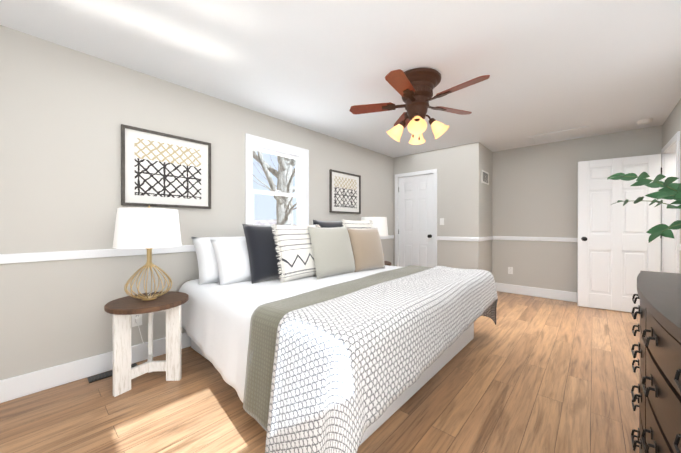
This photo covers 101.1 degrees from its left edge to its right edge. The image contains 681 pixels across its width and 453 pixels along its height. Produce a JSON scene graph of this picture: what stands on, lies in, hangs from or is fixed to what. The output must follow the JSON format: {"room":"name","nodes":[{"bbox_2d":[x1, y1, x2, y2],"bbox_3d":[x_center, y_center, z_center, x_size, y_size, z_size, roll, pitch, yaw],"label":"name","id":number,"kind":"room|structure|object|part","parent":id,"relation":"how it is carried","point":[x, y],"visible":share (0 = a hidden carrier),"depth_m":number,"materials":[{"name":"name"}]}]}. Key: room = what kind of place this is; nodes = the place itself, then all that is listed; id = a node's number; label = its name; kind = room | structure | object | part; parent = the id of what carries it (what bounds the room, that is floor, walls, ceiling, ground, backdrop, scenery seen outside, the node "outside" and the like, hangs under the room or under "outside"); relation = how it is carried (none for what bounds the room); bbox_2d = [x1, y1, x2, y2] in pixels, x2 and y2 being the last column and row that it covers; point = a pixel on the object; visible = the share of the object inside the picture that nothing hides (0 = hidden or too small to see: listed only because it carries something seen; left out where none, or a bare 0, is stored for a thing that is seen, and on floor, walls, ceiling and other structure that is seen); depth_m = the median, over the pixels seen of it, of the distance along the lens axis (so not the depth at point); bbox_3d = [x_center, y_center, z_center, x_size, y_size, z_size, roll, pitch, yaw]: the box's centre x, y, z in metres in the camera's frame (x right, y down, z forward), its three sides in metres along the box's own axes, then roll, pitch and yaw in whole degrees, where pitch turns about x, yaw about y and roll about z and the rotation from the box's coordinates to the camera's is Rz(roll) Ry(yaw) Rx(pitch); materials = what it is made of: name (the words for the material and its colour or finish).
{"room":"bedroom","nodes":[
{"label":"bedroom","id":0,"kind":"room"},
{"bbox_2d":[0,25,393,379],"bbox_3d":[-0.856,-0.087,3.385,0.120,2.440,5.650,0,0,42],"label":"wall","id":1,"kind":"structure","parent":0,"point":[65,113],"depth_m":2.13,"materials":[{"name":"grey paint"}]},
{"bbox_2d":[0,332,190,402],"bbox_3d":[-0.839,1.060,3.307,0.016,0.145,5.550,0,0,42],"label":"baseboard","id":2,"kind":"structure","parent":1,"relation":"attached to","point":[15,387],"depth_m":2.04,"materials":[{"name":"white wood"}]},
{"bbox_2d":[132,314,141,326],"bbox_3d":[-1.706,0.777,2.350,0.010,0.115,0.070,0,0,42],"label":"electrical outlet","id":3,"kind":"object","parent":1,"relation":"attached to","point":[134,324],"visible":0.65,"depth_m":2.34,"materials":[{"name":"white plastic"}]},
{"bbox_2d":[121,124,210,208],"bbox_3d":[-1.530,-0.499,2.523,0.030,0.650,0.710,0,0,42],"label":"picture","id":4,"kind":"object","parent":1,"relation":"attached to","point":[159,169],"visible":0.88,"depth_m":2.48,"materials":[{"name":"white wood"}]},
{"bbox_2d":[0,235,393,263],"bbox_3d":[-0.840,0.205,3.304,0.014,0.065,5.550,0,0,42],"label":"trim","id":5,"kind":"structure","parent":1,"relation":"attached to","point":[43,256],"depth_m":2.10,"materials":[{"name":"white wood"}]},
{"bbox_2d":[329,169,360,213],"bbox_3d":[0.085,-0.516,4.312,0.030,0.620,0.700,0,0,42],"label":"picture","id":6,"kind":"object","parent":1,"relation":"attached to","point":[344,192],"visible":1,"depth_m":4.29,"materials":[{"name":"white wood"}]},
{"bbox_2d":[0,291,639,452],"bbox_3d":[0.692,1.187,2.464,3.820,0.100,6.750,0,0,42],"label":"floor","id":7,"kind":"structure","parent":0,"point":[528,374],"depth_m":1.78,"materials":[{"name":"brown wood"}]},
{"bbox_2d":[87,363,137,382],"bbox_3d":[-1.761,1.133,2.179,0.100,0.009,0.300,0,0,42],"label":"floor vent","id":8,"kind":"object","parent":7,"relation":"in","point":[97,377],"visible":0.5,"depth_m":2.12,"materials":[{"name":"black metal"}]},
{"bbox_2d":[104,291,188,396],"bbox_3d":[-1.413,0.838,2.072,0.510,0.600,0.510,0,0,-32],"label":"nightstand","id":9,"kind":"object","parent":7,"relation":"on","point":[122,310],"visible":0.96,"depth_m":1.99,"materials":[{"name":"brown wood"}]},
{"bbox_2d":[113,206,181,347],"bbox_3d":[-1.484,0.426,2.135,0.612,1.164,0.420,0,0,42],"label":"lamp","id":10,"kind":"object","parent":9,"relation":"on","point":[149,229],"visible":1,"depth_m":1.93,"materials":[{"name":"white fabric"}]},
{"bbox_3d":[-1.549,0.768,2.257,0.353,0.480,0.104,0,0,42],"label":"cord","id":11,"kind":"part","parent":10,"relation":"part of","materials":[{"name":"white plastic"}]},
{"bbox_3d":[-1.413,0.010,2.069,0.420,0.275,0.420,0,0,42],"label":"lamp shade","id":12,"kind":"part","parent":10,"relation":"part of","materials":[{"name":"white fabric"}]},
{"bbox_2d":[179,219,497,452],"bbox_3d":[0.018,0.526,2.639,2.167,1.218,2.534,0,0,42],"label":"bed","id":13,"kind":"object","parent":7,"relation":"on","point":[317,336],"visible":1,"depth_m":1.72,"materials":[{"name":"white fabric"}]},
{"bbox_2d":[210,236,295,286],"bbox_3d":[-0.814,0.307,2.709,0.800,0.430,0.210,0,-26,-48],"label":"pillow","id":14,"kind":"object","parent":13,"relation":"on","point":[229,258],"depth_m":2.47,"materials":[{"name":"white fabric"}]},
{"bbox_2d":[179,259,430,432],"bbox_3d":[-0.185,0.781,2.858,1.574,0.594,2.342,0,0,42],"label":"duvet","id":15,"kind":"object","parent":13,"relation":"on","point":[232,323],"depth_m":1.97,"materials":[{"name":"white fabric"}]},
{"bbox_2d":[307,226,356,279],"bbox_3d":[-0.075,0.250,2.881,0.560,0.520,0.180,0,-16,-45],"label":"pillow","id":16,"kind":"object","parent":13,"relation":"on","point":[332,252],"depth_m":2.77,"materials":[{"name":"beige fabric"}]},
{"bbox_2d":[242,265,450,452],"bbox_3d":[0.347,0.766,2.374,0.693,0.611,2.417,0,0,42],"label":"blanket","id":17,"kind":"object","parent":13,"relation":"on","point":[275,329],"depth_m":1.55,"materials":[{"name":"white fabric"}]},
{"bbox_2d":[264,265,497,452],"bbox_3d":[0.579,0.784,2.134,0.656,0.687,2.534,0,0,42],"label":"quilt","id":18,"kind":"object","parent":13,"relation":"on","point":[338,366],"depth_m":1.36,"materials":[{"name":"white fabric"}]},
{"bbox_2d":[631,271,680,452],"bbox_3d":[1.190,0.683,0.765,0.526,0.920,1.370,0,0,42],"label":"dresser","id":19,"kind":"object","parent":7,"relation":"on","point":[658,397],"visible":1,"depth_m":0.80,"materials":[{"name":"brown wood"}]},
{"bbox_2d":[607,172,680,242],"bbox_3d":[1.429,0.000,1.226,0.400,0.442,0.629,0,0,42],"label":"plant","id":20,"kind":"object","parent":19,"relation":"on","point":[669,190],"visible":1,"depth_m":1.14,"materials":[{"name":"green plant"}]},
{"bbox_3d":[0.496,0.830,4.155,0.510,0.600,0.510,0,0,-38],"label":"nightstand","id":21,"kind":"object","parent":7,"relation":"on","visible":0},
{"bbox_2d":[361,217,387,254],"bbox_3d":[0.496,0.182,4.152,0.420,0.693,0.420,0,0,42],"label":"lamp","id":22,"kind":"object","parent":21,"relation":"on","point":[380,223],"visible":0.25,"depth_m":3.98,"materials":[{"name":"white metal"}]},
{"bbox_3d":[0.496,0.001,4.152,0.420,0.275,0.420,0,0,42],"label":"lamp shade","id":23,"kind":"part","parent":22,"relation":"part of","materials":[{"name":"white fabric"}]},
{"bbox_2d":[0,0,680,157],"bbox_3d":[0.692,-1.353,2.453,3.820,0.100,6.750,0,0,42],"label":"ceiling","id":24,"kind":"structure","parent":0,"point":[599,67],"depth_m":2.12,"materials":[{"name":"white paint"}]},
{"bbox_2d":[349,68,489,144],"bbox_3d":[0.686,-1.028,2.444,1.153,0.549,1.159,0,0,42],"label":"ceiling fan","id":25,"kind":"object","parent":24,"relation":"hanging from","point":[414,87],"visible":1,"depth_m":2.38,"materials":[{"name":"brown wood"}]},
{"bbox_3d":[0.680,-0.848,2.486,0.504,0.162,0.504,0,0,42],"label":"lamp shade","id":26,"kind":"part","parent":25,"relation":"part of","materials":[{"name":"yellow glass"}]},
{"bbox_2d":[637,118,652,124],"bbox_3d":[3.753,-1.290,3.455,0.140,0.035,0.140,0,0,42],"label":"smoke detector","id":27,"kind":"object","parent":24,"relation":"attached to","point":[644,121],"visible":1,"depth_m":3.43,"materials":[{"name":"white plastic"}]},
{"bbox_2d":[393,157,397,265],"bbox_3d":[1.085,-0.095,5.371,0.100,2.440,0.100,0,0,42],"label":"wall","id":28,"kind":"structure","parent":0,"point":[395,165],"depth_m":5.35,"materials":[{"name":"grey paint"}]},
{"bbox_2d":[398,142,480,269],"bbox_3d":[1.649,-0.093,4.861,1.420,2.440,0.100,0,0,42],"label":"wall","id":29,"kind":"structure","parent":0,"point":[458,168],"depth_m":4.57,"materials":[{"name":"grey paint"}]},
{"bbox_2d":[395,169,436,266],"bbox_3d":[1.372,0.070,5.092,0.824,2.112,0.179,0,0,42],"label":"door frame","id":30,"kind":"structure","parent":29,"relation":"attached to","point":[423,213],"depth_m":5.02,"materials":[{"name":"white wood"}]},
{"bbox_3d":[1.372,0.052,5.092,0.410,1.679,0.029,0,0,42],"label":"panel","id":31,"kind":"part","parent":30,"relation":"part of","materials":[{"name":"white wood"}]},
{"bbox_2d":[399,174,432,267],"bbox_3d":[1.372,0.100,5.092,0.692,2.036,0.035,0,0,42],"label":"closet door","id":32,"kind":"structure","parent":29,"relation":"in","point":[416,237],"depth_m":5.08,"materials":[{"name":"white wood"}]},
{"bbox_2d":[437,236,477,241],"bbox_3d":[1.894,0.200,4.565,0.658,0.065,0.014,0,0,42],"label":"trim","id":33,"kind":"structure","parent":29,"relation":"attached to","point":[458,238],"depth_m":4.54,"materials":[{"name":"white wood"}]},
{"bbox_2d":[480,144,492,273],"bbox_3d":[2.441,-0.093,4.753,0.100,2.440,0.800,0,0,42],"label":"wall","id":34,"kind":"structure","parent":0,"point":[486,214],"depth_m":4.67,"materials":[{"name":"grey paint"}]},
{"bbox_2d":[478,236,492,241],"bbox_3d":[2.411,0.200,4.636,0.014,0.065,0.814,0,0,42],"label":"trim","id":35,"kind":"structure","parent":34,"relation":"attached to","point":[485,238],"depth_m":4.58,"materials":[{"name":"white wood"}]},
{"bbox_2d":[482,170,488,184],"bbox_3d":[2.376,-0.802,4.593,0.014,0.200,0.380,0,0,42],"label":"air vent","id":36,"kind":"object","parent":34,"relation":"in","point":[485,177],"visible":1,"depth_m":4.58,"materials":[{"name":"white plastic"}]},
{"bbox_2d":[492,125,661,291],"bbox_3d":[4.041,-0.089,3.779,3.580,2.440,0.100,0,0,42],"label":"wall","id":37,"kind":"structure","parent":0,"point":[534,190],"depth_m":4.44,"materials":[{"name":"grey paint"}]},
{"bbox_2d":[508,267,512,273],"bbox_3d":[2.883,0.747,4.754,0.070,0.115,0.010,0,0,42],"label":"electrical outlet","id":38,"kind":"object","parent":37,"relation":"attached to","point":[510,270],"visible":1,"depth_m":4.75,"materials":[{"name":"white plastic"}]},
{"bbox_2d":[493,236,577,241],"bbox_3d":[3.409,0.202,4.274,1.952,0.065,0.014,0,0,42],"label":"trim","id":39,"kind":"structure","parent":37,"relation":"attached to","point":[556,239],"depth_m":4.50,"materials":[{"name":"white wood"}]},
{"bbox_2d":[495,283,576,301],"bbox_3d":[3.408,1.057,4.277,1.948,0.145,0.016,0,0,42],"label":"baseboard","id":40,"kind":"structure","parent":37,"relation":"attached to","point":[542,292],"depth_m":4.49,"materials":[{"name":"white wood"}]},
{"bbox_2d":[527,126,589,144],"bbox_3d":[3.149,-1.304,4.054,0.680,0.012,0.520,0,0,42],"label":"attic hatch","id":41,"kind":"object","parent":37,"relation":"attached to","point":[579,132],"depth_m":4.02,"materials":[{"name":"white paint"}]},
{"bbox_2d":[581,166,644,294],"bbox_3d":[3.648,0.058,3.775,0.626,1.679,0.179,0,0,33],"label":"panels","id":42,"kind":"object","parent":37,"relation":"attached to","point":[634,222],"depth_m":3.78,"materials":[{"name":"white wood"}]},
{"bbox_3d":[3.410,0.172,3.927,0.060,0.060,0.179,0,0,33],"label":"room door knob","id":43,"kind":"part","parent":42,"relation":"part of","materials":[{"name":"black metal"}]},
{"bbox_2d":[662,99,680,273],"bbox_3d":[2.651,-0.081,1.868,0.120,2.440,4.600,0,0,42],"label":"wall","id":44,"kind":"structure","parent":0,"point":[671,126],"depth_m":3.07,"materials":[{"name":"grey paint"}]},
{"bbox_2d":[577,154,660,312],"bbox_3d":[3.693,0.105,3.746,0.802,2.036,0.035,0,0,33],"label":"room door","id":45,"kind":"structure","parent":44,"relation":"in","point":[616,242],"depth_m":3.74,"materials":[{"name":"white wood"}]},
{"bbox_2d":[661,131,679,272],"bbox_3d":[3.834,0.077,3.178,0.156,2.112,0.934,0,0,42],"label":"door frame","id":46,"kind":"structure","parent":44,"relation":"attached to","point":[670,167],"depth_m":3.47,"materials":[{"name":"white wood"}]},
{"label":"outside","id":47,"kind":"structure","parent":0,"visible":0},
{"bbox_3d":[-25.368,2.099,36.215,79.500,0.200,100.000,0,0,42],"label":"ground","id":48,"kind":"structure","parent":47,"visible":0},
{"bbox_2d":[253,150,296,225],"bbox_3d":[-1.015,-1.157,6.028,3.878,6.579,4.830,0,0,42],"label":"tree","id":49,"kind":"object","parent":48,"relation":"on","point":[280,218],"depth_m":6.13,"materials":[{"name":"grey plant"}]},
{"bbox_2d":[254,219,296,225],"bbox_3d":[-25.544,-0.199,43.102,11.907,4.340,90.000,0,0,42],"label":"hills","id":50,"kind":"structure","parent":48,"relation":"on","point":[273,221],"depth_m":59.95,"materials":[{"name":"white"}]},
{"bbox_3d":[-0.786,0.632,3.466,0.120,1.000,0.760,0,0,42],"label":"wall","id":51,"kind":"structure","parent":0,"visible":0},
{"bbox_2d":[245,133,308,225],"bbox_3d":[-0.767,-0.395,3.445,0.170,1.255,0.950,0,0,42],"label":"window","id":52,"kind":"structure","parent":51,"relation":"in","point":[251,141],"depth_m":3.45,"materials":[{"name":"white"}]},
{"bbox_3d":[-0.792,-0.408,3.467,0.038,1.020,0.700,0,0,42],"label":"glass","id":53,"kind":"part","parent":52,"relation":"part of","materials":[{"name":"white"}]},
{"bbox_3d":[-0.782,-0.408,3.458,0.090,1.056,0.736,0,0,42],"label":"left window sash","id":54,"kind":"part","parent":52,"relation":"part of","materials":[{"name":"glass"}]}
]}

